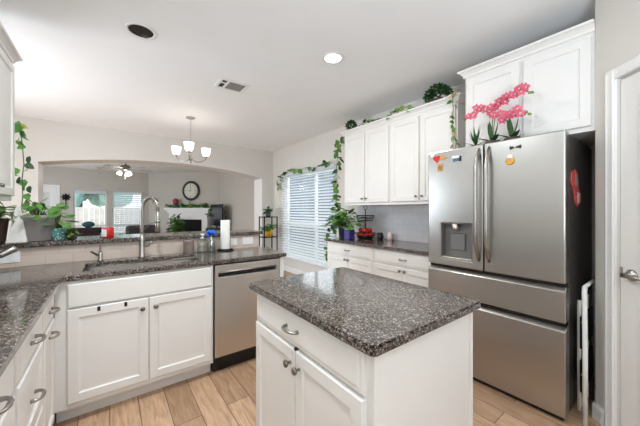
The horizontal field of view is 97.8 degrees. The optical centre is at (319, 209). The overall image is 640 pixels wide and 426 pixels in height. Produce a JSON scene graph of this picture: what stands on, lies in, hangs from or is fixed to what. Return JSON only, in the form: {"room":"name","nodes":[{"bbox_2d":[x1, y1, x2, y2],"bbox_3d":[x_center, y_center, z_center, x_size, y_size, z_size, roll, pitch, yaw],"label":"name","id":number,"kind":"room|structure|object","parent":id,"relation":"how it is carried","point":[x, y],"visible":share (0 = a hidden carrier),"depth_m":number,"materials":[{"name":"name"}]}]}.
{"room":"kitchen","nodes":[
{"label":"kitchen","id":0,"kind":"room"},
{"bbox_2d":[43,166,148,227],"bbox_3d":[-7.916,-0.025,9.136,3.950,2.670,0.120,0,0,-37],"label":"wall","id":1,"kind":"structure","parent":0,"point":[69,179],"depth_m":9.35,"materials":[{"name":"paint"}]},
{"bbox_2d":[43,187,56,214],"bbox_3d":[-8.615,0.292,8.543,0.800,2.015,0.046,0,0,-37],"label":"door","id":2,"kind":"structure","parent":1,"relation":"in","point":[50,193],"depth_m":8.68,"materials":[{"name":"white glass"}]},
{"bbox_2d":[43,184,59,203],"bbox_3d":[-8.605,0.260,8.529,0.960,2.100,0.020,0,0,-37],"label":"trim","id":3,"kind":"structure","parent":1,"relation":"attached to","point":[44,185],"depth_m":8.78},
{"bbox_2d":[61,193,70,205],"bbox_3d":[-8.105,-0.290,8.897,0.262,0.502,0.083,0,0,-37],"label":"wall sconce","id":4,"kind":"object","parent":1,"relation":"attached to","point":[66,197],"visible":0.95,"depth_m":8.88,"materials":[{"name":"black metal"}]},
{"bbox_2d":[73,190,106,227],"bbox_3d":[-7.652,0.120,9.300,0.920,1.540,0.135,0,0,-37],"label":"window","id":5,"kind":"structure","parent":1,"relation":"in","point":[74,225],"depth_m":9.30,"materials":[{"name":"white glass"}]},
{"bbox_2d":[74,190,105,193],"bbox_3d":[-7.605,-0.585,9.238,0.820,0.100,0.060,0,0,-37],"label":"window blind","id":6,"kind":"object","parent":5,"relation":"attached to","point":[75,191],"visible":1,"depth_m":9.20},
{"bbox_2d":[112,191,141,234],"bbox_3d":[-6.835,0.120,9.915,0.945,1.540,0.135,0,0,-37],"label":"window","id":7,"kind":"structure","parent":1,"relation":"in","point":[112,191],"depth_m":9.69,"materials":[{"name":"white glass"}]},
{"bbox_2d":[113,192,141,233],"bbox_3d":[-6.789,0.087,9.854,0.845,1.445,0.060,0,0,-37],"label":"window blind","id":8,"kind":"object","parent":7,"relation":"attached to","point":[137,219],"visible":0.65,"depth_m":9.81,"materials":[{"name":"white plastic"}]},
{"bbox_2d":[7,246,257,318],"bbox_3d":[-1.580,0.787,2.446,2.180,1.045,0.130,0,0,-37],"label":"wall","id":9,"kind":"structure","parent":0,"point":[256,246],"depth_m":2.07,"materials":[{"name":"paint"}]},
{"bbox_2d":[0,251,19,263],"bbox_3d":[-2.147,0.325,1.920,0.118,0.080,0.008,0,0,-37],"label":"wall outlet","id":10,"kind":"object","parent":9,"relation":"attached to","point":[15,257],"visible":0.73,"depth_m":1.93,"materials":[{"name":"white plastic"}]},
{"bbox_2d":[9,252,15,260],"bbox_3d":[-2.127,0.325,1.931,0.030,0.060,0.002,0,0,-37],"label":"socket","id":11,"kind":"object","parent":10,"relation":"attached to","point":[12,257],"depth_m":1.93,"materials":[{"name":"white plastic"}]},
{"bbox_2d":[0,234,258,267],"bbox_3d":[-1.539,0.331,2.390,2.174,0.130,0.010,0,0,-37],"label":"backsplash","id":12,"kind":"structure","parent":9,"relation":"attached to","point":[29,256],"depth_m":2.26,"materials":[{"name":"beige tile"}]},
{"bbox_2d":[0,229,262,248],"bbox_3d":[-1.622,0.246,2.534,2.210,0.035,0.400,0,0,-37],"label":"bar","id":13,"kind":"object","parent":9,"relation":"on","point":[80,240],"visible":0.88,"depth_m":2.34,"materials":[{"name":"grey stone"}]},
{"bbox_2d":[0,202,16,242],"bbox_3d":[-2.282,0.069,1.945,0.388,0.320,0.409,0,0,-2],"label":"potted plant","id":14,"kind":"object","parent":13,"relation":"on","point":[4,222],"visible":0.77,"depth_m":1.94,"materials":[{"name":"green plant"}]},
{"bbox_2d":[7,205,27,242],"bbox_3d":[-2.135,0.098,1.975,0.098,0.262,0.078,0,0,-37],"label":"ornament","id":15,"kind":"object","parent":13,"relation":"on","point":[17,233],"visible":0.95,"depth_m":1.96,"materials":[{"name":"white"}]},
{"bbox_2d":[0,198,65,241],"bbox_3d":[-2.132,0.067,2.085,0.339,0.324,0.325,0,0,19],"label":"potted plant","id":16,"kind":"object","parent":13,"relation":"on","point":[34,229],"visible":0.81,"depth_m":2.03,"materials":[{"name":"green plant"}]},
{"bbox_2d":[40,202,78,239],"bbox_3d":[-2.006,0.083,2.137,0.264,0.291,0.281,0,0,-37],"label":"potted plant","id":17,"kind":"object","parent":13,"relation":"on","point":[57,233],"visible":0.91,"depth_m":2.11,"materials":[{"name":"green plant"}]},
{"bbox_2d":[63,227,81,239],"bbox_3d":[-1.911,0.180,2.146,0.134,0.097,0.115,0,0,30],"label":"potted plant","id":18,"kind":"object","parent":13,"relation":"on","point":[71,234],"visible":0.98,"depth_m":2.13,"materials":[{"name":"green plant"}]},
{"bbox_2d":[102,227,113,237],"bbox_3d":[-1.755,0.186,2.309,0.083,0.084,0.082,0,0,-37],"label":"candle","id":19,"kind":"object","parent":13,"relation":"on","point":[107,232],"visible":0.95,"depth_m":2.28,"materials":[{"name":"red wax"}]},
{"bbox_2d":[230,238,236,245],"bbox_3d":[-0.886,0.325,2.870,0.072,0.080,0.008,0,0,-37],"label":"wall outlet","id":20,"kind":"object","parent":9,"relation":"attached to","point":[233,241],"visible":1,"depth_m":2.86,"materials":[{"name":"white plastic"}]},
{"bbox_2d":[242,237,252,244],"bbox_3d":[-0.766,0.325,2.961,0.118,0.080,0.008,0,0,-37],"label":"wall outlet","id":21,"kind":"object","parent":9,"relation":"attached to","point":[245,240],"visible":1,"depth_m":2.96,"materials":[{"name":"white plastic"}]},
{"bbox_2d":[0,116,272,247],"bbox_3d":[-3.471,-0.025,4.972,5.640,2.670,0.420,0,0,-37],"label":"wall","id":22,"kind":"structure","parent":0,"point":[50,142],"depth_m":4.76,"materials":[{"name":"paint"}]},
{"bbox_2d":[37,162,42,214],"bbox_3d":[-4.332,0.296,4.324,0.004,2.028,0.422,0,0,-37],"label":"trim","id":23,"kind":"structure","parent":22,"relation":"attached to","point":[39,166],"depth_m":4.25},
{"bbox_2d":[254,178,261,246],"bbox_3d":[-1.444,0.296,6.500,0.004,2.028,0.422,0,0,-37],"label":"trim","id":24,"kind":"structure","parent":22,"relation":"attached to","point":[258,182],"depth_m":6.47,"materials":[{"name":"paint"}]},
{"bbox_2d":[149,171,218,232],"bbox_3d":[-4.889,-0.025,10.045,2.863,2.670,0.120,0,0,12],"label":"wall","id":25,"kind":"structure","parent":0,"point":[164,187],"depth_m":10.04,"materials":[{"name":"paint"}]},
{"bbox_2d":[182,181,199,200],"bbox_3d":[-4.577,-0.680,9.878,0.700,0.700,0.057,0,0,12],"label":"wall clock","id":26,"kind":"object","parent":25,"relation":"attached to","point":[190,190],"visible":1,"depth_m":9.88,"materials":[{"name":"black plastic"}]},
{"bbox_2d":[0,0,594,172],"bbox_3d":[-2.849,-1.400,4.114,6.200,0.080,14.400,0,0,-37],"label":"ceiling","id":27,"kind":"structure","parent":0,"point":[81,65],"depth_m":2.47,"materials":[{"name":"paint"}]},
{"bbox_2d":[96,163,151,178],"bbox_3d":[-5.166,-1.089,7.419,1.254,0.542,1.218,0,0,-37],"label":"ceiling fan","id":28,"kind":"object","parent":27,"relation":"hanging from","point":[126,168],"visible":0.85,"depth_m":7.29,"materials":[{"name":"silver metal"}]},
{"bbox_2d":[124,22,156,39],"bbox_3d":[-1.359,-1.356,2.119,0.208,0.006,0.208,0,0,-37],"label":"recessed light","id":29,"kind":"object","parent":27,"relation":"in","point":[139,30],"visible":1,"depth_m":2.11,"materials":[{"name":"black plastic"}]},
{"bbox_2d":[171,116,210,162],"bbox_3d":[-1.858,-1.025,4.102,0.527,0.670,0.535,0,0,-37],"label":"chandelier","id":30,"kind":"object","parent":27,"relation":"hanging from","point":[176,150],"visible":1,"depth_m":4.10,"materials":[{"name":"glass"}]},
{"bbox_2d":[214,77,249,93],"bbox_3d":[-0.964,-1.355,3.049,0.310,0.008,0.250,0,0,-37],"label":"ceiling vent","id":31,"kind":"object","parent":27,"relation":"in","point":[223,83],"visible":1,"depth_m":3.04,"materials":[{"name":"white plastic"}]},
{"bbox_2d":[322,52,342,63],"bbox_3d":[0.116,-1.356,2.495,0.188,0.006,0.188,0,0,-37],"label":"recessed light","id":32,"kind":"object","parent":27,"relation":"in","point":[332,57],"visible":1,"depth_m":2.49,"materials":[{"name":"white plastic"}]},
{"bbox_2d":[53,270,600,425],"bbox_3d":[-2.849,1.340,4.114,6.200,0.060,14.400,0,0,-37],"label":"floor","id":33,"kind":"structure","parent":0,"point":[226,396],"depth_m":1.84,"materials":[{"name":"brown wood"}]},
{"bbox_2d":[0,357,14,425],"bbox_3d":[-1.099,0.871,0.562,0.661,0.879,0.498,0,0,-37],"label":"base cabinet","id":34,"kind":"object","parent":33,"relation":"on","point":[7,402],"visible":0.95,"depth_m":0.84,"materials":[{"name":"white wood"}]},
{"bbox_2d":[11,314,46,425],"bbox_3d":[-1.394,0.871,0.953,0.661,0.879,0.478,0,0,-37],"label":"base cabinet","id":35,"kind":"object","parent":33,"relation":"on","point":[28,391],"visible":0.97,"depth_m":1.10,"materials":[{"name":"white wood"}]},
{"bbox_2d":[42,296,60,425],"bbox_3d":[-1.640,0.871,1.281,0.661,0.879,0.338,0,0,-37],"label":"base cabinet","id":36,"kind":"object","parent":33,"relation":"on","point":[48,323],"visible":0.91,"depth_m":1.47,"materials":[{"name":"white wood"}]},
{"bbox_2d":[66,227,102,235],"bbox_3d":[-6.625,0.895,7.880,0.970,0.830,0.800,0,0,-37],"label":"armchair","id":37,"kind":"object","parent":33,"relation":"on","point":[86,231],"visible":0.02,"depth_m":7.64,"materials":[{"name":"fabric"}]},
{"bbox_2d":[82,221,94,226],"bbox_3d":[-6.375,0.397,7.680,0.283,0.169,0.155,0,0,-37],"label":"throw pillow","id":38,"kind":"object","parent":37,"relation":"on","point":[88,223],"visible":1,"depth_m":7.63,"materials":[{"name":"teal fabric"}]},
{"bbox_2d":[55,265,212,422],"bbox_3d":[-1.360,0.871,2.130,0.914,0.879,0.601,0,0,-37],"label":"base cabinet","id":39,"kind":"object","parent":33,"relation":"on","point":[122,337],"visible":0.98,"depth_m":1.87,"materials":[{"name":"white wood"}]},
{"bbox_2d":[0,246,286,376],"bbox_3d":[-0.769,0.413,1.379,2.182,0.034,2.529,0,0,-37],"label":"countertop","id":40,"kind":"structure","parent":39,"relation":"on","point":[25,291],"depth_m":1.68,"materials":[{"name":"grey stone"}]},
{"bbox_2d":[0,246,17,257],"bbox_3d":[-1.953,0.309,1.577,0.170,0.174,0.360,0,0,32],"label":"saucepan","id":41,"kind":"object","parent":40,"relation":"on","point":[12,249],"visible":1,"depth_m":1.71,"materials":[{"name":"silver metal"}]},
{"bbox_2d":[90,233,103,260],"bbox_3d":[-1.691,0.285,2.145,0.100,0.221,0.078,0,0,5],"label":"filter faucet","id":42,"kind":"object","parent":40,"relation":"on","point":[100,254],"visible":1,"depth_m":2.15,"materials":[{"name":"silver metal"}]},
{"bbox_2d":[84,257,194,271],"bbox_3d":[-1.340,0.507,2.149,0.749,0.226,0.379,0,0,-37],"label":"sink","id":43,"kind":"object","parent":40,"relation":"in","point":[184,259],"visible":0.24,"depth_m":2.26,"materials":[{"name":"silver metal"}]},
{"bbox_2d":[138,196,160,257],"bbox_3d":[-1.425,0.138,2.341,0.188,0.516,0.066,0,0,2],"label":"kitchen faucet","id":44,"kind":"object","parent":40,"relation":"on","point":[157,222],"visible":1,"depth_m":2.32,"materials":[{"name":"silver metal"}]},
{"bbox_2d":[183,234,193,253],"bbox_3d":[-1.199,0.309,2.546,0.094,0.174,0.094,0,0,-37],"label":"soap bottle","id":45,"kind":"object","parent":40,"relation":"on","point":[188,245],"visible":1,"depth_m":2.51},
{"bbox_2d":[217,214,233,251],"bbox_3d":[-0.929,0.220,2.737,0.156,0.352,0.156,0,0,-37],"label":"paper towel holder","id":46,"kind":"object","parent":40,"relation":"on","point":[225,215],"visible":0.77,"depth_m":2.70,"materials":[{"name":"black metal"}]},
{"bbox_2d":[221,220,229,248],"bbox_3d":[-0.929,0.239,2.737,0.088,0.280,0.088,0,0,-37],"label":"paper towel roll","id":47,"kind":"object","parent":46,"relation":"on","point":[225,224],"visible":1,"depth_m":2.70,"materials":[{"name":"paper"}]},
{"bbox_3d":[-1.026,0.341,2.633,0.076,0.110,0.076,0,0,-37],"label":"glass jar","id":48,"kind":"object","parent":40,"relation":"on","visible":0},
{"bbox_2d":[206,229,215,250],"bbox_3d":[-1.029,0.286,2.638,0.091,0.205,0.086,0,0,-37],"label":"dish brush","id":49,"kind":"object","parent":48,"relation":"in","point":[209,232],"visible":1,"depth_m":2.63,"materials":[{"name":"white plastic"}]},
{"bbox_2d":[119,225,159,234],"bbox_3d":[-5.248,0.870,8.166,0.800,0.880,0.970,0,0,44],"label":"armchair","id":50,"kind":"object","parent":33,"relation":"on","point":[132,229],"visible":0.1,"depth_m":7.78,"materials":[{"name":"grey fabric"}]},
{"bbox_2d":[166,213,186,232],"bbox_3d":[-4.801,0.710,9.350,0.686,1.201,0.756,0,0,12],"label":"floor plant","id":51,"kind":"object","parent":33,"relation":"on","point":[174,228],"visible":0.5,"depth_m":9.29,"materials":[{"name":"green plant"}]},
{"bbox_2d":[164,208,209,231],"bbox_3d":[-4.607,0.620,9.786,1.800,1.380,0.266,0,0,12],"label":"fireplace","id":52,"kind":"object","parent":33,"relation":"on","point":[195,219],"visible":0.6,"depth_m":9.75,"materials":[{"name":"wood"}]},
{"bbox_2d":[173,198,178,207],"bbox_3d":[-5.101,-0.245,9.864,0.195,0.349,0.200,0,0,-37],"label":"figurine","id":53,"kind":"object","parent":52,"relation":"on","point":[175,201],"visible":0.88,"depth_m":9.80,"materials":[{"name":"red stone"}]},
{"bbox_2d":[164,208,209,209],"bbox_3d":[-4.607,-0.040,9.786,1.800,0.060,0.266,0,0,12],"label":"mantel shelf","id":54,"kind":"object","parent":52,"relation":"attached to","point":[164,208],"depth_m":9.65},
{"bbox_2d":[164,203,210,216],"bbox_3d":[-4.562,0.002,9.733,1.962,0.501,0.370,0,0,14],"label":"garland","id":55,"kind":"object","parent":52,"relation":"on","point":[181,204],"visible":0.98,"depth_m":9.68,"materials":[{"name":"green plant"}]},
{"bbox_2d":[206,227,231,230],"bbox_3d":[-3.253,0.950,8.912,0.450,0.720,1.250,0,0,-37],"label":"media console","id":56,"kind":"object","parent":33,"relation":"on","point":[212,228],"visible":0.16,"depth_m":8.90,"materials":[{"name":"black wood"}]},
{"bbox_2d":[211,204,222,228],"bbox_3d":[-3.318,0.204,8.957,0.200,0.769,1.200,0,0,-37],"label":"television","id":57,"kind":"object","parent":56,"relation":"on","point":[216,209],"visible":0.85,"depth_m":8.89,"materials":[{"name":"black plastic"}]},
{"bbox_2d":[212,258,278,371],"bbox_3d":[-0.762,0.874,2.590,0.580,0.872,0.545,0,0,-37],"label":"dishwasher","id":58,"kind":"object","parent":33,"relation":"on","point":[234,302],"visible":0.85,"depth_m":2.32,"materials":[{"name":"silver metal"}]},
{"bbox_2d":[259,216,277,250],"bbox_3d":[-1.121,0.725,6.042,0.330,1.170,0.270,0,0,-37],"label":"plant shelf","id":59,"kind":"object","parent":33,"relation":"on","point":[264,217],"visible":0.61,"depth_m":6.04,"materials":[{"name":"black metal"}]},
{"bbox_2d":[258,224,275,236],"bbox_3d":[-1.109,0.436,6.035,0.426,0.272,0.429,0,0,23],"label":"potted plant","id":60,"kind":"object","parent":59,"relation":"on","point":[269,229],"visible":0.91,"depth_m":5.95,"materials":[{"name":"green plant"}]},
{"bbox_2d":[262,206,272,216],"bbox_3d":[-1.130,0.030,6.037,0.241,0.223,0.318,0,0,-14],"label":"potted plant","id":61,"kind":"object","parent":59,"relation":"on","point":[268,211],"visible":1,"depth_m":6.00,"materials":[{"name":"green plant"}]},
{"bbox_2d":[277,257,283,276],"bbox_3d":[-0.520,0.871,2.793,0.038,0.879,0.563,0,0,-37],"label":"end panel","id":62,"kind":"object","parent":33,"relation":"on","point":[281,259],"visible":0.14,"depth_m":2.56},
{"bbox_2d":[327,241,373,273],"bbox_3d":[0.575,0.871,3.733,0.649,0.879,0.858,0,0,-37],"label":"base cabinet","id":63,"kind":"object","parent":33,"relation":"on","point":[360,258],"visible":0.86,"depth_m":3.51,"materials":[{"name":"white wood"}]},
{"bbox_2d":[256,293,472,425],"bbox_3d":[0.141,0.871,1.357,0.686,0.879,0.851,0,0,-37],"label":"kitchen island","id":64,"kind":"object","parent":33,"relation":"on","point":[306,375],"visible":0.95,"depth_m":1.07,"materials":[{"name":"white wood"}]},
{"bbox_2d":[249,267,480,356],"bbox_3d":[0.157,0.413,1.375,0.701,0.034,0.917,0,0,-37],"label":"island countertop","id":65,"kind":"structure","parent":64,"relation":"on","point":[375,315],"depth_m":1.16,"materials":[{"name":"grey stone"}]},
{"bbox_2d":[374,248,430,287],"bbox_3d":[1.085,0.871,3.056,0.649,0.879,0.829,0,0,-37],"label":"base cabinet","id":66,"kind":"object","parent":33,"relation":"on","point":[412,268],"visible":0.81,"depth_m":2.89,"materials":[{"name":"white wood"}]},
{"bbox_2d":[324,236,428,255],"bbox_3d":[0.827,0.413,3.412,0.633,0.034,1.714,0,0,-37],"label":"countertop","id":67,"kind":"structure","parent":66,"relation":"on","point":[395,245],"depth_m":3.25,"materials":[{"name":"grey stone"}]},
{"bbox_2d":[321,208,364,260],"bbox_3d":[0.348,0.357,3.955,0.676,0.786,0.682,0,0,-37],"label":"potted plant","id":68,"kind":"object","parent":67,"relation":"on","point":[340,220],"visible":0.96,"depth_m":3.91,"materials":[{"name":"green plant"}]},
{"bbox_2d":[344,228,354,239],"bbox_3d":[0.401,0.324,3.789,0.110,0.144,0.100,0,0,-37],"label":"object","id":69,"kind":"object","parent":67,"relation":"on","point":[348,234],"visible":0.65,"depth_m":3.75,"materials":[{"name":"purple cardboard"}]},
{"bbox_2d":[355,205,375,238],"bbox_3d":[0.627,0.164,3.853,0.307,0.463,0.307,0,0,-37],"label":"fruit basket","id":70,"kind":"object","parent":67,"relation":"on","point":[365,215],"visible":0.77,"depth_m":3.81,"materials":[{"name":"black metal"}]},
{"bbox_2d":[356,215,374,220],"bbox_3d":[0.627,0.110,3.853,0.247,0.077,0.247,0,0,-37],"label":"basket","id":71,"kind":"object","parent":70,"relation":"on","point":[365,219],"depth_m":3.81,"materials":[{"name":"black metal"}]},
{"bbox_2d":[355,232,375,237],"bbox_3d":[0.627,0.345,3.853,0.307,0.067,0.307,0,0,-37],"label":"basket","id":72,"kind":"object","parent":70,"relation":"on","point":[374,233],"depth_m":3.78,"materials":[{"name":"black metal"}]},
{"bbox_2d":[377,233,383,239],"bbox_3d":[0.803,0.349,3.712,0.076,0.092,0.096,0,0,-5],"label":"mug","id":73,"kind":"object","parent":67,"relation":"on","point":[380,236],"visible":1,"depth_m":3.69,"materials":[{"name":"black ceramic"}]},
{"bbox_2d":[387,232,391,239],"bbox_3d":[0.921,0.344,3.680,0.067,0.102,0.068,0,0,-37],"label":"spice jar","id":74,"kind":"object","parent":67,"relation":"on","point":[389,235],"visible":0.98,"depth_m":3.65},
{"bbox_2d":[428,130,591,420],"bbox_3d":[1.496,0.407,2.268,0.842,1.806,0.913,0,0,-37],"label":"refrigerator","id":75,"kind":"object","parent":33,"relation":"on","point":[514,239],"visible":0.88,"depth_m":1.91,"materials":[{"name":"silver metal"}]},
{"bbox_2d":[433,155,439,162],"bbox_3d":[0.984,-0.427,2.354,0.006,0.061,0.068,0,0,-37],"label":"magnet","id":76,"kind":"object","parent":75,"relation":"attached to","point":[436,159],"visible":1,"depth_m":2.35,"materials":[{"name":"plastic"}]},
{"bbox_2d":[437,163,442,171],"bbox_3d":[1.002,-0.355,2.330,0.007,0.064,0.044,0,0,-37],"label":"magnet","id":77,"kind":"object","parent":75,"relation":"attached to","point":[439,166],"visible":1,"depth_m":2.33,"materials":[{"name":"gold metal"}]},
{"bbox_2d":[452,155,461,162],"bbox_3d":[1.087,-0.407,2.215,0.008,0.052,0.084,0,0,-37],"label":"magnet","id":78,"kind":"object","parent":75,"relation":"attached to","point":[458,158],"visible":1,"depth_m":2.21,"materials":[{"name":"white plastic"}]},
{"bbox_2d":[465,129,485,145],"bbox_3d":[1.222,-0.577,2.200,0.176,0.173,0.176,0,0,19],"label":"air plant","id":79,"kind":"object","parent":75,"relation":"on","point":[474,139],"visible":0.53,"depth_m":2.19,"materials":[{"name":"green plant"}]},
{"bbox_2d":[463,82,533,143],"bbox_3d":[1.331,-0.687,2.091,0.176,0.394,0.461,0,0,-37],"label":"orchid","id":80,"kind":"object","parent":75,"relation":"on","point":[490,109],"visible":0.97,"depth_m":2.09,"materials":[{"name":"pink plant"}]},
{"bbox_2d":[505,154,514,164],"bbox_3d":[1.307,-0.348,1.921,0.010,0.073,0.054,0,0,-37],"label":"magnet","id":81,"kind":"object","parent":75,"relation":"attached to","point":[510,160],"visible":1,"depth_m":1.92,"materials":[{"name":"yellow plastic"}]},
{"bbox_2d":[505,158,514,164],"bbox_3d":[1.308,-0.338,1.922,0.008,0.053,0.054,0,0,-37],"label":"flower","id":82,"kind":"object","parent":81,"relation":"on","point":[509,161],"depth_m":1.92,"materials":[{"name":"yellow ceramic"}]},
{"bbox_2d":[496,104,531,139],"bbox_3d":[1.400,-0.619,2.002,0.159,0.257,0.223,0,0,-28],"label":"orchid","id":83,"kind":"object","parent":75,"relation":"on","point":[517,111],"visible":0.96,"depth_m":1.99,"materials":[{"name":"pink plant"}]},
{"bbox_2d":[571,170,580,205],"bbox_3d":[1.699,-0.145,1.850,0.261,0.240,0.007,0,0,-37],"label":"craft","id":84,"kind":"object","parent":75,"relation":"attached to","point":[574,176],"visible":1,"depth_m":1.84},
{"bbox_2d":[577,277,594,425],"bbox_3d":[1.753,0.887,1.827,0.403,0.846,0.064,0,0,-37],"label":"step ladder","id":85,"kind":"object","parent":33,"relation":"on","point":[584,313],"visible":0.88,"depth_m":1.73,"materials":[{"name":"metal"}]},
{"bbox_2d":[219,83,594,375],"bbox_3d":[-0.597,-0.025,5.942,0.142,2.670,9.490,0,0,-37],"label":"wall","id":86,"kind":"structure","parent":0,"point":[311,152],"depth_m":5.72,"materials":[{"name":"paint"}]},
{"bbox_2d":[275,185,279,207],"bbox_3d":[-0.966,-0.310,6.315,0.022,0.520,0.170,0,0,-37],"label":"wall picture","id":87,"kind":"object","parent":86,"relation":"attached to","point":[277,193],"visible":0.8,"depth_m":6.29,"materials":[{"name":"white paper"}]},
{"bbox_2d":[276,186,277,206],"bbox_3d":[-0.970,-0.310,6.312,0.002,0.480,0.130,0,0,-37],"label":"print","id":88,"kind":"object","parent":87,"relation":"attached to","point":[276,186],"depth_m":6.33},
{"bbox_2d":[284,266,305,273],"bbox_3d":[-0.265,1.260,5.391,0.014,0.100,2.770,0,0,-37],"label":"baseboard","id":89,"kind":"structure","parent":86,"relation":"attached to","point":[289,269],"depth_m":5.76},
{"bbox_2d":[287,168,334,264],"bbox_3d":[-0.224,0.135,5.403,0.135,1.750,1.800,0,0,-37],"label":"window","id":90,"kind":"structure","parent":86,"relation":"in","point":[331,168],"depth_m":5.33,"materials":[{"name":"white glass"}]},
{"bbox_2d":[281,164,335,267],"bbox_3d":[-0.286,0.115,5.362,0.060,1.770,1.790,0,0,-37],"label":"window blind","id":91,"kind":"object","parent":90,"relation":"attached to","point":[320,168],"visible":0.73,"depth_m":5.28,"materials":[{"name":"white plastic"}]},
{"bbox_2d":[276,160,330,190],"bbox_3d":[-0.406,-0.638,5.428,0.189,0.443,1.958,0,0,-37],"label":"vine","id":92,"kind":"object","parent":91,"relation":"on","point":[326,164],"visible":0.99,"depth_m":5.31,"materials":[{"name":"green plant"}]},
{"bbox_2d":[340,117,390,205],"bbox_3d":[0.697,-0.595,3.818,0.370,1.060,0.879,0,0,-37],"label":"upper cabinet","id":93,"kind":"object","parent":86,"relation":"attached to","point":[367,146],"visible":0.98,"depth_m":3.65,"materials":[{"name":"white wood"}]},
{"bbox_2d":[330,136,344,209],"bbox_3d":[0.326,-0.578,4.216,0.245,1.185,0.372,0,0,-37],"label":"vine","id":94,"kind":"object","parent":93,"relation":"hanging from","point":[337,144],"visible":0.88,"depth_m":4.25,"materials":[{"name":"green plant"}]},
{"bbox_2d":[345,120,357,129],"bbox_3d":[0.452,-1.212,3.994,0.170,0.173,0.179,0,0,-37],"label":"topiary ball","id":95,"kind":"object","parent":93,"relation":"on","point":[350,122],"visible":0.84,"depth_m":3.96,"materials":[{"name":"green plant"}]},
{"bbox_2d":[359,118,381,125],"bbox_3d":[0.635,-1.161,3.683,0.103,0.100,0.477,0,0,-30],"label":"vine","id":96,"kind":"object","parent":93,"relation":"on","point":[364,120],"visible":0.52,"depth_m":3.65,"materials":[{"name":"green plant"}]},
{"bbox_2d":[357,205,428,242],"bbox_3d":[1.185,0.168,3.472,0.008,0.454,2.020,0,0,-37],"label":"backsplash","id":97,"kind":"structure","parent":86,"relation":"attached to","point":[405,222],"depth_m":3.65,"materials":[{"name":"grey tile"}]},
{"bbox_2d":[388,92,465,204],"bbox_3d":[1.223,-0.595,3.119,0.370,1.060,0.868,0,0,-37],"label":"upper cabinet","id":98,"kind":"object","parent":86,"relation":"attached to","point":[419,132],"visible":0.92,"depth_m":3.06,"materials":[{"name":"white wood"}]},
{"bbox_2d":[386,105,414,119],"bbox_3d":[0.913,-1.143,3.277,0.103,0.128,0.431,0,0,-31],"label":"vine","id":99,"kind":"object","parent":98,"relation":"on","point":[402,107],"visible":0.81,"depth_m":3.23,"materials":[{"name":"green plant"}]},
{"bbox_2d":[422,82,452,102],"bbox_3d":[1.228,-1.229,2.923,0.151,0.207,0.336,0,0,-37],"label":"bonsai tree","id":100,"kind":"object","parent":98,"relation":"on","point":[442,87],"visible":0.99,"depth_m":2.90,"materials":[{"name":"green plant"}]},
{"bbox_2d":[447,90,459,148],"bbox_3d":[1.300,-0.845,2.725,0.115,0.642,0.174,0,0,0],"label":"vine","id":101,"kind":"object","parent":98,"relation":"hanging from","point":[452,94],"visible":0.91,"depth_m":2.69,"materials":[{"name":"green plant"}]},
{"bbox_2d":[457,18,594,146],"bbox_3d":[1.698,-0.848,2.266,0.640,0.685,0.854,0,0,-37],"label":"upper cabinet","id":102,"kind":"object","parent":86,"relation":"attached to","point":[559,68],"visible":0.77,"depth_m":1.97,"materials":[{"name":"wood"}]},
{"bbox_2d":[595,0,639,425],"bbox_3d":[1.638,-0.025,0.658,0.120,2.670,2.200,0,0,8],"label":"wall","id":103,"kind":"structure","parent":0,"point":[617,22],"depth_m":1.70,"materials":[{"name":"paint"}]},
{"bbox_2d":[592,401,604,425],"bbox_3d":[1.721,1.260,1.725,0.021,0.100,0.098,0,0,13],"label":"baseboard","id":104,"kind":"structure","parent":103,"relation":"attached to","point":[598,413],"depth_m":1.72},
{"bbox_2d":[605,54,639,425],"bbox_3d":[1.649,0.246,1.237,0.020,2.127,0.874,0,0,8],"label":"trim","id":105,"kind":"structure","parent":103,"relation":"attached to","point":[611,77],"depth_m":1.62,"materials":[{"name":"wood"}]},
{"bbox_2d":[620,71,639,425],"bbox_3d":[1.662,0.280,1.240,0.095,2.045,0.751,0,0,8],"label":"door","id":106,"kind":"structure","parent":103,"relation":"in","point":[630,86],"depth_m":1.54,"materials":[{"name":"white wood"}]},
{"bbox_3d":[-0.991,-0.025,-0.246,0.120,2.670,5.200,0,0,-37],"label":"wall","id":107,"kind":"structure","parent":0,"visible":0},
{"bbox_2d":[0,21,22,200],"bbox_3d":[-2.082,-0.595,1.603,0.362,1.060,0.965,0,0,-37],"label":"upper cabinet","id":108,"kind":"object","parent":107,"relation":"attached to","point":[9,54],"visible":1,"depth_m":1.89,"materials":[{"name":"white wood"}]},
{"bbox_2d":[15,121,33,212],"bbox_3d":[-2.248,-0.311,2.106,0.129,0.704,0.135,0,0,4],"label":"trailing vine","id":109,"kind":"object","parent":108,"relation":"hanging from","point":[19,126],"visible":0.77,"depth_m":2.10,"materials":[{"name":"green plant"}]},
{"label":"outside","id":110,"kind":"structure","parent":0,"visible":0},
{"bbox_3d":[-10.922,1.460,14.496,18.000,0.100,11.700,0,0,-37],"label":"ground","id":111,"kind":"structure","parent":110,"visible":0},
{"bbox_2d":[75,193,132,207],"bbox_3d":[-12.820,-0.908,14.880,5.158,4.644,3.828,0,0,-37],"label":"tree","id":112,"kind":"object","parent":111,"relation":"on","point":[98,200],"visible":0.03,"depth_m":15.14,"materials":[{"name":"green plant"}]},
{"bbox_2d":[75,207,140,232],"bbox_3d":[-10.544,0.635,13.986,11.990,1.550,0.030,0,0,-37],"label":"fence","id":113,"kind":"object","parent":111,"relation":"on","point":[91,214],"visible":0.07,"depth_m":13.66,"materials":[{"name":"wood"}]},
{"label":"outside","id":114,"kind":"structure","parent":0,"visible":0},
{"bbox_2d":[290,244,325,260],"bbox_3d":[3.141,1.460,8.627,8.600,0.100,14.000,0,0,-37],"label":"ground","id":115,"kind":"structure","parent":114,"point":[290,244],"depth_m":9.48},
{"bbox_2d":[290,170,335,247],"bbox_3d":[1.682,-0.740,8.154,0.100,4.300,13.000,0,0,-37],"label":"wall","id":116,"kind":"structure","parent":115,"relation":"on","point":[333,170],"depth_m":10.79,"materials":[{"name":"plastic"}]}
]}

